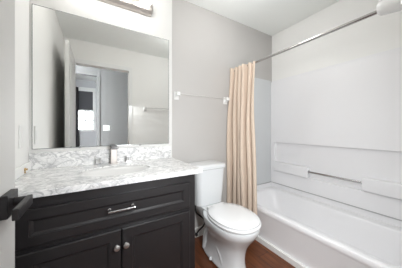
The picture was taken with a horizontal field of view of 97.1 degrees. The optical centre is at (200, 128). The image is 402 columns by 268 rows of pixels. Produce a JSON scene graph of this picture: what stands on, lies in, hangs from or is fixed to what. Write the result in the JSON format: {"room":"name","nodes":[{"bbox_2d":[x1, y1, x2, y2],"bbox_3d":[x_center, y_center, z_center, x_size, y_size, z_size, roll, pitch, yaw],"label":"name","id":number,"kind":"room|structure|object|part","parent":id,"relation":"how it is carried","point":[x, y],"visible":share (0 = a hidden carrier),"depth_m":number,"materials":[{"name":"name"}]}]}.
{"room":"bathroom","nodes":[
{"label":"bathroom","id":0,"kind":"room"},
{"bbox_2d":[15,0,28,167],"bbox_3d":[-0.814,-0.085,0.507,0.120,2.440,1.555,0,0,-31],"label":"wall","id":1,"kind":"structure","parent":0,"point":[21,6],"depth_m":1.08,"materials":[{"name":"white paint"}]},
{"bbox_2d":[19,125,23,148],"bbox_3d":[-1.069,0.045,1.058,0.008,0.136,0.076,0,0,-31],"label":"outlet plate","id":2,"kind":"object","parent":1,"relation":"attached to","point":[21,127],"visible":1,"depth_m":1.04,"materials":[{"name":"white plastic"}]},
{"bbox_2d":[29,0,271,227],"bbox_3d":[-0.111,-0.085,1.895,2.752,2.440,0.132,0,0,-31],"label":"wall","id":3,"kind":"structure","parent":0,"point":[206,44],"depth_m":1.85,"materials":[{"name":"grey paint"}]},
{"bbox_2d":[29,146,170,169],"bbox_3d":[-0.720,0.217,1.443,0.999,0.112,0.018,0,0,-31],"label":"backsplash","id":4,"kind":"structure","parent":3,"relation":"attached to","point":[40,160],"depth_m":1.35,"materials":[{"name":"stone"}]},
{"bbox_2d":[32,4,168,148],"bbox_3d":[-0.724,-0.355,1.446,0.972,1.000,0.010,0,0,-31],"label":"wall mirror","id":5,"kind":"object","parent":3,"relation":"attached to","point":[95,83],"visible":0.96,"depth_m":1.39,"materials":[{"name":"grey mirror"}]},
{"bbox_2d":[99,0,152,16],"bbox_3d":[-0.678,-1.075,1.380,0.632,0.120,0.170,0,0,-31],"label":"vanity light","id":6,"kind":"object","parent":3,"relation":"attached to","point":[144,7],"visible":1,"depth_m":1.49,"materials":[{"name":"grey glass"}]},
{"bbox_2d":[140,0,151,7],"bbox_3d":[-0.463,-1.075,1.481,0.100,0.100,0.122,0,0,-31],"label":"socket","id":7,"kind":"object","parent":6,"relation":"attached to","point":[143,3],"depth_m":1.47,"materials":[{"name":"white"}]},
{"bbox_2d":[195,225,204,237],"bbox_3d":[0.028,1.085,1.907,0.805,0.100,0.014,0,0,-31],"label":"baseboard","id":8,"kind":"structure","parent":3,"relation":"attached to","point":[201,231],"depth_m":1.88,"materials":[{"name":"white paint"}]},
{"bbox_2d":[174,92,229,103],"bbox_3d":[0.035,-0.327,1.882,0.661,0.079,0.064,0,0,-31],"label":"towel bar","id":9,"kind":"object","parent":3,"relation":"attached to","point":[176,94],"visible":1,"depth_m":1.81,"materials":[{"name":"white ceramic"}]},
{"bbox_3d":[-0.227,-0.327,1.726,0.051,0.079,0.064,0,0,-31],"label":"post","id":10,"kind":"part","parent":9,"relation":"part of","materials":[{"name":"white ceramic"}]},
{"bbox_3d":[0.296,-0.327,2.038,0.051,0.079,0.064,0,0,-31],"label":"post","id":11,"kind":"part","parent":9,"relation":"part of","materials":[{"name":"white ceramic"}]},
{"bbox_2d":[234,0,401,71],"bbox_3d":[0.766,-0.689,1.451,0.163,0.163,1.554,0,0,-31],"label":"curtain rod","id":12,"kind":"object","parent":3,"relation":"attached to","point":[384,7],"visible":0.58,"depth_m":1.06,"materials":[{"name":"silver metal"}]},
{"bbox_2d":[227,61,256,214],"bbox_3d":[0.449,0.145,1.906,0.126,1.720,0.429,0,0,-31],"label":"shower curtain","id":13,"kind":"object","parent":12,"relation":"hanging from","point":[241,144],"visible":0.88,"depth_m":1.88,"materials":[{"name":"beige fabric"}]},
{"bbox_2d":[376,0,401,15],"bbox_3d":[1.092,-0.689,0.906,0.163,0.163,0.284,0,0,-31],"label":"rod bracket","id":14,"kind":"object","parent":12,"relation":"attached to","point":[384,7],"depth_m":0.97,"materials":[{"name":"white ceramic"}]},
{"bbox_2d":[195,235,294,267],"bbox_3d":[0.285,1.175,1.233,2.752,0.080,1.675,0,0,-31],"label":"floor","id":15,"kind":"structure","parent":0,"point":[257,255],"depth_m":1.55,"materials":[{"name":"brown wood"}]},
{"bbox_2d":[15,174,194,267],"bbox_3d":[-0.568,0.719,1.197,0.938,0.832,0.594,0,0,-31],"label":"vanity cabinet","id":16,"kind":"object","parent":15,"relation":"on","point":[147,224],"visible":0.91,"depth_m":0.95,"materials":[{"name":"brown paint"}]},
{"bbox_3d":[-0.621,0.784,0.872,0.418,0.471,0.020,0,0,-31],"label":"door","id":17,"kind":"part","parent":16,"relation":"part of","materials":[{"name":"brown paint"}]},
{"bbox_2d":[15,146,202,197],"bbox_3d":[-0.572,0.271,1.209,1.015,0.219,0.572,0,0,-31],"label":"countertop","id":18,"kind":"structure","parent":16,"relation":"on","point":[60,172],"depth_m":1.20,"materials":[{"name":"stone"}]},
{"bbox_2d":[95,145,131,164],"bbox_3d":[-0.677,0.202,1.384,0.258,0.141,0.110,0,0,-31],"label":"faucet","id":19,"kind":"object","parent":18,"relation":"on","point":[113,149],"visible":1,"depth_m":1.39,"materials":[{"name":"grey metal"}]},
{"bbox_3d":[-0.693,0.213,1.410,0.056,0.120,0.048,0,0,-31],"label":"spout","id":20,"kind":"part","parent":19,"relation":"part of","materials":[{"name":"grey metal"}]},
{"bbox_2d":[78,165,148,176],"bbox_3d":[-0.568,0.330,1.196,0.438,0.100,0.324,0,0,-31],"label":"sink basin","id":21,"kind":"object","parent":18,"relation":"in","point":[109,170],"depth_m":1.28,"materials":[{"name":"white ceramic"}]},
{"bbox_3d":[-0.449,0.635,0.948,0.031,0.031,0.030,0,0,-31],"label":"knob","id":22,"kind":"part","parent":16,"relation":"part of","materials":[{"name":"silver metal"}]},
{"bbox_3d":[-0.427,0.431,0.959,0.136,0.018,0.041,0,0,-31],"label":"bar handle","id":23,"kind":"part","parent":16,"relation":"part of","materials":[{"name":"silver metal"}]},
{"bbox_3d":[-0.258,0.784,1.089,0.420,0.471,0.020,0,0,-31],"label":"door","id":24,"kind":"part","parent":16,"relation":"part of","materials":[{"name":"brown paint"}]},
{"bbox_2d":[189,160,260,267],"bbox_3d":[0.190,0.737,1.559,0.366,0.796,0.735,0,0,-31],"label":"toilet","id":25,"kind":"object","parent":15,"relation":"on","point":[230,228],"visible":0.98,"depth_m":1.46,"materials":[{"name":"white ceramic"}]},
{"bbox_2d":[195,205,204,236],"bbox_3d":[-0.030,0.905,1.800,0.128,0.353,0.109,0,0,-31],"label":"supply hose","id":26,"kind":"object","parent":25,"relation":"attached to","point":[196,234],"visible":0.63,"depth_m":1.77,"materials":[{"name":"grey metal"}]},
{"bbox_3d":[0.061,0.361,1.776,0.344,0.044,0.230,0,0,-31],"label":"tank lid","id":27,"kind":"part","parent":25,"relation":"part of","materials":[{"name":"white ceramic"}]},
{"bbox_3d":[0.057,0.556,1.782,0.326,0.346,0.216,0,0,-31],"label":"tank","id":28,"kind":"part","parent":25,"relation":"part of","materials":[{"name":"white ceramic"}]},
{"bbox_3d":[0.222,0.932,1.506,0.368,0.406,0.602,0,0,-31],"label":"bowl","id":29,"kind":"part","parent":25,"relation":"part of","materials":[{"name":"white ceramic"}]},
{"bbox_3d":[0.260,0.719,1.443,0.366,0.017,0.465,0,0,-31],"label":"seat","id":30,"kind":"part","parent":25,"relation":"part of","materials":[{"name":"white plastic"}]},
{"bbox_3d":[0.258,0.696,1.445,0.354,0.023,0.452,0,0,-31],"label":"lid","id":31,"kind":"part","parent":25,"relation":"part of","materials":[{"name":"white plastic"}]},
{"bbox_2d":[257,182,401,267],"bbox_3d":[1.052,0.935,1.700,0.712,0.400,1.416,0,0,-31],"label":"bathtub","id":32,"kind":"object","parent":15,"relation":"on","point":[315,231],"visible":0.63,"depth_m":1.55,"materials":[{"name":"white ceramic"}]},
{"bbox_2d":[255,235,307,267],"bbox_3d":[0.750,1.109,1.511,0.024,0.052,1.405,0,0,-31],"label":"trim","id":33,"kind":"structure","parent":32,"relation":"attached to","point":[280,253],"depth_m":1.57,"materials":[{"name":"white paint"}]},
{"bbox_2d":[185,0,339,35],"bbox_3d":[0.316,-1.345,1.182,2.752,0.080,1.795,0,0,-31],"label":"ceiling","id":34,"kind":"structure","parent":0,"point":[270,17],"depth_m":1.95,"materials":[{"name":"white paint"}]},
{"bbox_2d":[272,0,401,80],"bbox_3d":[1.445,-0.085,1.857,0.120,2.440,1.555,0,0,-31],"label":"wall","id":35,"kind":"structure","parent":0,"point":[375,34],"depth_m":1.84,"materials":[{"name":"white paint"}]},
{"bbox_2d":[254,47,401,220],"bbox_3d":[1.057,0.035,1.704,0.701,1.400,1.418,0,0,-31],"label":"tub surround","id":36,"kind":"object","parent":35,"relation":"attached to","point":[344,120],"visible":0.86,"depth_m":1.77,"materials":[{"name":"grey plastic"}]},
{"bbox_3d":[0.680,0.030,2.292,0.657,1.390,0.022,0,0,-31],"label":"panel","id":37,"kind":"part","parent":36,"relation":"part of","materials":[{"name":"white plastic"}]},
{"bbox_2d":[273,161,309,177],"bbox_3d":[1.111,0.494,2.207,0.077,0.118,0.443,0,0,-31],"label":"soap shelf","id":38,"kind":"object","parent":36,"relation":"attached to","point":[296,169],"depth_m":2.16,"materials":[{"name":"white plastic"}]},
{"bbox_2d":[308,170,361,184],"bbox_3d":[1.343,0.487,1.811,0.040,0.040,0.473,0,0,-31],"label":"grab bar","id":39,"kind":"object","parent":36,"relation":"attached to","point":[309,171],"visible":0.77,"depth_m":1.78,"materials":[{"name":"grey metal"}]},
{"bbox_2d":[362,177,401,199],"bbox_3d":[1.575,0.494,1.430,0.077,0.118,0.417,0,0,-31],"label":"soap shelf","id":40,"kind":"object","parent":36,"relation":"attached to","point":[390,188],"depth_m":1.48,"materials":[{"name":"white plastic"}]},
{"bbox_3d":[0.745,-0.085,0.463,2.752,2.440,0.120,0,0,-31],"label":"wall","id":41,"kind":"structure","parent":0,"visible":0},
{"bbox_2d":[0,0,32,267],"bbox_3d":[-0.441,0.085,0.293,0.094,2.076,0.780,0,0,-31],"label":"door","id":42,"kind":"structure","parent":41,"relation":"in","point":[12,207],"depth_m":0.56,"materials":[{"name":"white paint"}]},
{"bbox_3d":[-0.448,-0.350,0.286,0.007,0.930,0.541,0,0,-31],"label":"panel moulding","id":43,"kind":"part","parent":42,"relation":"part of","materials":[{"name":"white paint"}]},
{"bbox_3d":[-0.448,0.645,0.286,0.007,0.580,0.541,0,0,-31],"label":"panel moulding","id":44,"kind":"part","parent":42,"relation":"part of","materials":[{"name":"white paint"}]},
{"bbox_3d":[-0.603,0.234,0.557,0.019,0.070,0.085,0,0,-31],"label":"handle","id":45,"kind":"part","parent":42,"relation":"part of","materials":[{"name":"black metal"}]},
{"bbox_3d":[-0.544,0.237,0.544,0.015,0.032,0.132,0,0,-31],"label":"lever","id":46,"kind":"part","parent":42,"relation":"part of","materials":[{"name":"black metal"}]}
]}

